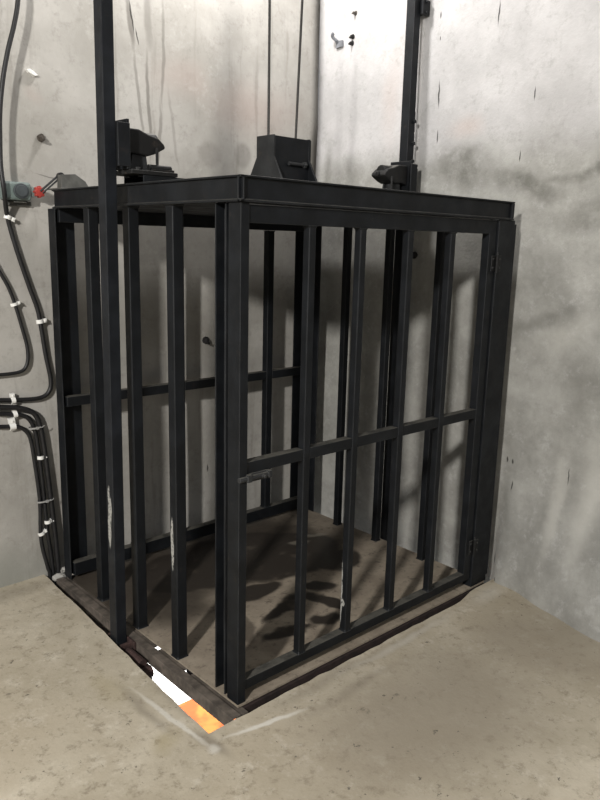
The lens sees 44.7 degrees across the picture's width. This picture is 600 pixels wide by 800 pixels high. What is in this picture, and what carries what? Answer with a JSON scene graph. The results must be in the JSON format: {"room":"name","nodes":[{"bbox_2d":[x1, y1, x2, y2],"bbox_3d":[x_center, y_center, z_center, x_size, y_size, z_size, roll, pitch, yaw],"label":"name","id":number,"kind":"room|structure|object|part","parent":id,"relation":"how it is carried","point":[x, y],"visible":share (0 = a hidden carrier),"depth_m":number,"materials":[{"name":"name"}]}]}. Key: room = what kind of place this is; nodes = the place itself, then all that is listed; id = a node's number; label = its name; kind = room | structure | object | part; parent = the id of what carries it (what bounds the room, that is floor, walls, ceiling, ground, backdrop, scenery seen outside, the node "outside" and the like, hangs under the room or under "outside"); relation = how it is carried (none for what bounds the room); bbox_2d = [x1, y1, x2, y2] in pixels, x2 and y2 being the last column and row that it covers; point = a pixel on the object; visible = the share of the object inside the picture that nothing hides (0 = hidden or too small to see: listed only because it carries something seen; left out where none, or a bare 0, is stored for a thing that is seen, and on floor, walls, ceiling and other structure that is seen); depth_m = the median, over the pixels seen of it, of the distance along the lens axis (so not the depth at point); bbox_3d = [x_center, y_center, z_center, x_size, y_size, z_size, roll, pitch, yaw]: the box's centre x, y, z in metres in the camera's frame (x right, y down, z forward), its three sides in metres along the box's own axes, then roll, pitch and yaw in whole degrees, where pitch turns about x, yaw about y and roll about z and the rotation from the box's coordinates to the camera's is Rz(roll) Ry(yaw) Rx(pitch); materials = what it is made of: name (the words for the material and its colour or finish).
{"room":"freight elevator landing","nodes":[
{"label":"freight elevator landing","id":0,"kind":"room"},
{"bbox_2d":[0,0,319,587],"bbox_3d":[-2.433,-1.272,2.268,6.767,5.406,0.168,-10,16,-42],"label":"wall","id":1,"kind":"structure","parent":0,"point":[192,75],"depth_m":3.79,"materials":[{"name":"grey paint"}]},
{"bbox_2d":[3,214,15,221],"bbox_3d":[-1.311,-0.821,3.293,0.052,0.034,0.027,-10,16,-42],"label":"clip","id":2,"kind":"object","parent":1,"relation":"attached to","point":[9,217],"visible":1,"depth_m":3.28,"materials":[{"name":"white plastic"}]},
{"bbox_2d":[0,270,29,376],"bbox_3d":[-2.049,-0.440,2.701,2.093,0.909,0.016,-10,16,-42],"label":"cable","id":3,"kind":"object","parent":1,"relation":"attached to","point":[2,276],"visible":1,"depth_m":3.42,"materials":[{"name":"black rubber"}]},
{"bbox_2d":[10,301,20,306],"bbox_3d":[-1.319,-0.446,3.382,0.047,0.025,0.027,-10,16,-42],"label":"clip","id":4,"kind":"object","parent":1,"relation":"attached to","point":[17,302],"visible":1,"depth_m":3.37,"materials":[{"name":"white plastic"}]},
{"bbox_2d":[0,424,51,580],"bbox_3d":[-2.059,0.797,2.984,2.144,1.270,0.026,-10,16,-42],"label":"cable","id":5,"kind":"object","parent":1,"relation":"attached to","point":[40,518],"visible":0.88,"depth_m":3.62,"materials":[{"name":"black rubber"}]},
{"bbox_2d":[7,417,16,430],"bbox_3d":[-1.369,0.115,3.470,0.032,0.061,0.027,-10,16,-42],"label":"clip","id":6,"kind":"object","parent":5,"relation":"attached to","point":[11,421],"visible":1,"depth_m":3.46,"materials":[{"name":"white plastic"}]},
{"bbox_2d":[38,528,46,536],"bbox_3d":[-1.294,0.667,3.672,0.051,0.032,0.027,-10,16,-42],"label":"clip","id":7,"kind":"object","parent":5,"relation":"attached to","point":[44,529],"visible":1,"depth_m":3.66,"materials":[{"name":"white plastic"}]},
{"bbox_2d":[0,0,52,401],"bbox_3d":[-1.929,-1.913,2.416,2.261,4.188,0.086,-10,16,-42],"label":"cable","id":8,"kind":"object","parent":1,"relation":"attached to","point":[17,2],"visible":1,"depth_m":3.30,"materials":[{"name":"black rubber"}]},
{"bbox_2d":[9,393,15,403],"bbox_3d":[-1.358,-0.006,3.451,0.023,0.052,0.027,-10,16,-42],"label":"clip","id":9,"kind":"object","parent":8,"relation":"attached to","point":[11,395],"visible":1,"depth_m":3.44,"materials":[{"name":"white plastic"}]},
{"bbox_2d":[0,412,55,584],"bbox_3d":[-2.052,0.766,2.987,2.167,1.331,0.020,-10,16,-42],"label":"cable","id":10,"kind":"object","parent":1,"relation":"attached to","point":[37,444],"visible":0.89,"depth_m":3.62,"materials":[{"name":"black rubber"}]},
{"bbox_2d":[11,410,17,417],"bbox_3d":[-1.357,0.061,3.468,0.026,0.053,0.027,-10,16,-42],"label":"clip","id":11,"kind":"object","parent":10,"relation":"attached to","point":[15,412],"visible":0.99,"depth_m":3.46,"materials":[{"name":"white plastic"}]},
{"bbox_2d":[0,405,60,573],"bbox_3d":[-2.033,0.751,2.983,2.193,1.362,0.026,-10,16,-42],"label":"cable","id":12,"kind":"object","parent":1,"relation":"attached to","point":[32,412],"visible":0.78,"depth_m":3.62,"materials":[{"name":"black rubber"}]},
{"bbox_2d":[28,424,44,429],"bbox_3d":[-1.282,0.130,3.545,0.072,0.019,0.057,-10,16,-42],"label":"cable tie","id":13,"kind":"object","parent":12,"relation":"attached to","point":[29,428],"visible":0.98,"depth_m":3.53,"materials":[{"name":"grey plastic"}]},
{"bbox_2d":[37,496,53,502],"bbox_3d":[-1.269,0.498,3.644,0.085,0.020,0.057,-10,16,-42],"label":"cable tie","id":14,"kind":"object","parent":12,"relation":"attached to","point":[46,501],"visible":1,"depth_m":3.62,"materials":[{"name":"grey plastic"}]},
{"bbox_2d":[0,172,62,206],"bbox_3d":[-1.220,-0.964,3.326,0.282,0.157,0.092,-8,15,-37],"label":"switch","id":15,"kind":"object","parent":1,"relation":"attached to","point":[20,193],"visible":0.95,"depth_m":3.29,"materials":[{"name":"grey plastic"}]},
{"bbox_3d":[-1.273,-0.893,3.318,0.110,0.021,0.040,-10,16,-42],"label":"mounting plate","id":16,"kind":"part","parent":15,"relation":"part of","materials":[{"name":"metal"}]},
{"bbox_3d":[-1.191,-0.950,3.329,0.053,0.053,0.030,-10,16,-42],"label":"knob","id":17,"kind":"part","parent":15,"relation":"part of","materials":[{"name":"red plastic"}]},
{"bbox_3d":[-1.144,-0.989,3.344,0.106,0.091,0.010,-10,16,-42],"label":"lever","id":18,"kind":"part","parent":15,"relation":"part of","materials":[{"name":"grey metal"}]},
{"bbox_2d":[26,69,37,76],"bbox_3d":[-1.203,-1.466,3.269,0.053,0.029,0.025,-10,16,-42],"label":"chip","id":19,"kind":"object","parent":1,"relation":"attached to","point":[29,71],"visible":1,"depth_m":3.26,"materials":[{"name":"white plastic"}]},
{"bbox_2d":[37,134,44,141],"bbox_3d":[-1.179,-1.200,3.335,0.034,0.037,0.042,-10,16,-42],"label":"stub","id":20,"kind":"object","parent":1,"relation":"attached to","point":[40,137],"visible":1,"depth_m":3.33,"materials":[{"name":"metal"}]},
{"bbox_2d":[36,318,46,323],"bbox_3d":[-1.233,-0.377,3.480,0.051,0.025,0.027,-10,16,-42],"label":"clip","id":21,"kind":"object","parent":1,"relation":"attached to","point":[43,320],"visible":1,"depth_m":3.47,"materials":[{"name":"white plastic"}]},
{"bbox_2d":[202,337,209,343],"bbox_3d":[-0.530,-0.339,4.152,0.044,0.042,0.043,-10,16,-42],"label":"stub","id":22,"kind":"object","parent":1,"relation":"attached to","point":[205,340],"visible":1,"depth_m":4.15,"materials":[{"name":"metal"}]},
{"bbox_2d":[149,646,190,704],"bbox_3d":[-1.190,2.975,7.139,8.000,0.100,9.000,-10,16,-42],"label":"floor","id":23,"kind":"structure","parent":0,"point":[168,687],"depth_m":7.30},
{"bbox_2d":[179,699,235,732],"bbox_3d":[-0.510,2.997,6.691,2.000,0.080,1.230,-10,16,-42],"label":"panel","id":24,"kind":"object","parent":23,"relation":"on","point":[194,710],"visible":0.02,"depth_m":6.76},
{"bbox_2d":[0,575,599,799],"bbox_3d":[-0.252,1.723,0.406,6.754,0.173,6.597,-10,16,-42],"label":"floor","id":25,"kind":"structure","parent":0,"point":[492,695],"depth_m":2.65,"materials":[{"name":"beige concrete"}]},
{"bbox_2d":[52,573,65,580],"bbox_3d":[-1.238,0.908,3.749,0.071,0.038,0.054,-10,16,-42],"label":"rubble","id":26,"kind":"object","parent":25,"relation":"on","point":[58,575],"visible":0.8,"depth_m":3.73,"materials":[{"name":"white stone"}]},
{"bbox_2d":[93,0,126,647],"bbox_3d":[-0.752,-0.194,2.889,0.062,7.890,0.061,-10,17,-42],"label":"rail","id":27,"kind":"object","parent":25,"relation":"on","point":[103,9],"visible":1,"depth_m":2.83,"materials":[{"name":"black metal"}]},
{"bbox_2d":[48,118,516,724],"bbox_3d":[-0.106,-0.035,3.531,1.795,2.340,1.486,-10,16,-42],"label":"cage","id":28,"kind":"object","parent":25,"relation":"on","point":[256,604],"visible":0.97,"depth_m":3.21,"materials":[{"name":"metal"}]},
{"bbox_3d":[-1.111,0.007,3.557,0.125,1.817,0.070,-10,16,-42],"label":"corner post","id":29,"kind":"part","parent":28,"relation":"part of","materials":[{"name":"black metal"}]},
{"bbox_3d":[-0.959,1.094,3.434,0.006,0.132,0.820,-10,16,-42],"label":"apron plate","id":30,"kind":"part","parent":28,"relation":"part of","materials":[{"name":"metal"}]},
{"bbox_3d":[-0.642,-0.926,2.834,0.080,0.080,0.065,-10,16,-42],"label":"leg","id":31,"kind":"part","parent":28,"relation":"part of","materials":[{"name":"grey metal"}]},
{"bbox_3d":[-0.544,-0.930,2.838,0.100,0.090,0.060,-10,16,-42],"label":"release rod","id":32,"kind":"part","parent":28,"relation":"part of","materials":[{"name":"metal"}]},
{"bbox_3d":[-0.521,-0.941,3.855,1.592,0.059,0.045,-10,16,-42],"label":"rail","id":33,"kind":"part","parent":28,"relation":"part of","materials":[{"name":"black metal"}]},
{"bbox_3d":[-0.541,-0.093,4.039,1.594,0.047,0.042,-10,16,-42],"label":"rail","id":34,"kind":"part","parent":28,"relation":"part of","materials":[{"name":"black metal"}]},
{"bbox_3d":[-0.563,0.751,4.221,1.592,0.066,0.045,-10,16,-42],"label":"rail","id":35,"kind":"part","parent":28,"relation":"part of","materials":[{"name":"black metal"}]},
{"bbox_3d":[-0.220,0.244,2.564,0.036,1.817,0.066,-10,16,-42],"label":"corner post","id":36,"kind":"part","parent":28,"relation":"part of","materials":[{"name":"black metal"}]},
{"bbox_2d":[267,0,270,134],"bbox_3d":[-0.108,-2.578,2.911,0.042,3.251,0.028,-10,16,-42],"label":"rope","id":37,"kind":"object","parent":28,"relation":"attached to","point":[269,1],"visible":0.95,"depth_m":3.15,"materials":[{"name":"metal"}]},
{"bbox_3d":[-0.075,-0.864,3.385,1.590,0.006,1.347,-10,16,-42],"label":"roof plate","id":38,"kind":"part","parent":28,"relation":"part of","materials":[{"name":"black paint"}]},
{"bbox_3d":[-0.034,-1.078,3.269,0.216,0.182,0.010,-10,16,-42],"label":"plate","id":39,"kind":"part","parent":28,"relation":"part of","materials":[{"name":"black paint"}]},
{"bbox_2d":[294,0,303,137],"bbox_3d":[0.049,-2.606,3.058,0.028,3.251,0.138,13,16,42],"label":"rope","id":40,"kind":"object","parent":28,"relation":"attached to","point":[302,1],"visible":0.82,"depth_m":3.27,"materials":[{"name":"metal"}]},
{"bbox_3d":[0.031,-0.172,4.519,0.105,1.817,0.120,-10,16,-42],"label":"corner post","id":41,"kind":"part","parent":28,"relation":"part of","materials":[{"name":"black metal"}]},
{"bbox_3d":[0.313,0.150,3.033,1.397,0.043,0.038,-10,16,-42],"label":"rail","id":42,"kind":"part","parent":28,"relation":"part of","materials":[{"name":"black metal"}]},
{"bbox_3d":[0.468,-1.102,3.751,0.100,0.090,0.060,-10,16,-42],"label":"release rod","id":43,"kind":"part","parent":28,"relation":"part of","materials":[{"name":"metal"}]},
{"bbox_3d":[0.481,-1.118,3.847,0.080,0.080,0.065,-10,16,-42],"label":"leg","id":44,"kind":"part","parent":28,"relation":"part of","materials":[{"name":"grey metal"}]},
{"bbox_3d":[0.919,0.052,3.582,0.130,1.817,0.057,-10,16,-42],"label":"corner post","id":45,"kind":"part","parent":28,"relation":"part of","materials":[{"name":"black metal"}]},
{"bbox_2d":[314,0,599,641],"bbox_3d":[2.258,-1.119,2.089,0.453,5.410,6.512,-10,16,-42],"label":"wall","id":46,"kind":"structure","parent":0,"point":[507,108],"depth_m":3.66,"materials":[{"name":"grey concrete"}]},
{"bbox_2d":[331,32,343,47],"bbox_3d":[0.218,-2.087,4.226,0.061,0.083,0.068,-10,16,-42],"label":"wall hook","id":47,"kind":"object","parent":46,"relation":"attached to","point":[339,44],"visible":1,"depth_m":4.22,"materials":[{"name":"grey metal"}]},
{"bbox_2d":[380,0,429,540],"bbox_3d":[0.570,-0.417,4.097,0.098,7.900,0.096,-10,16,-42],"label":"rail","id":48,"kind":"object","parent":46,"relation":"attached to","point":[415,8],"visible":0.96,"depth_m":3.88,"materials":[{"name":"black metal"}]}
]}

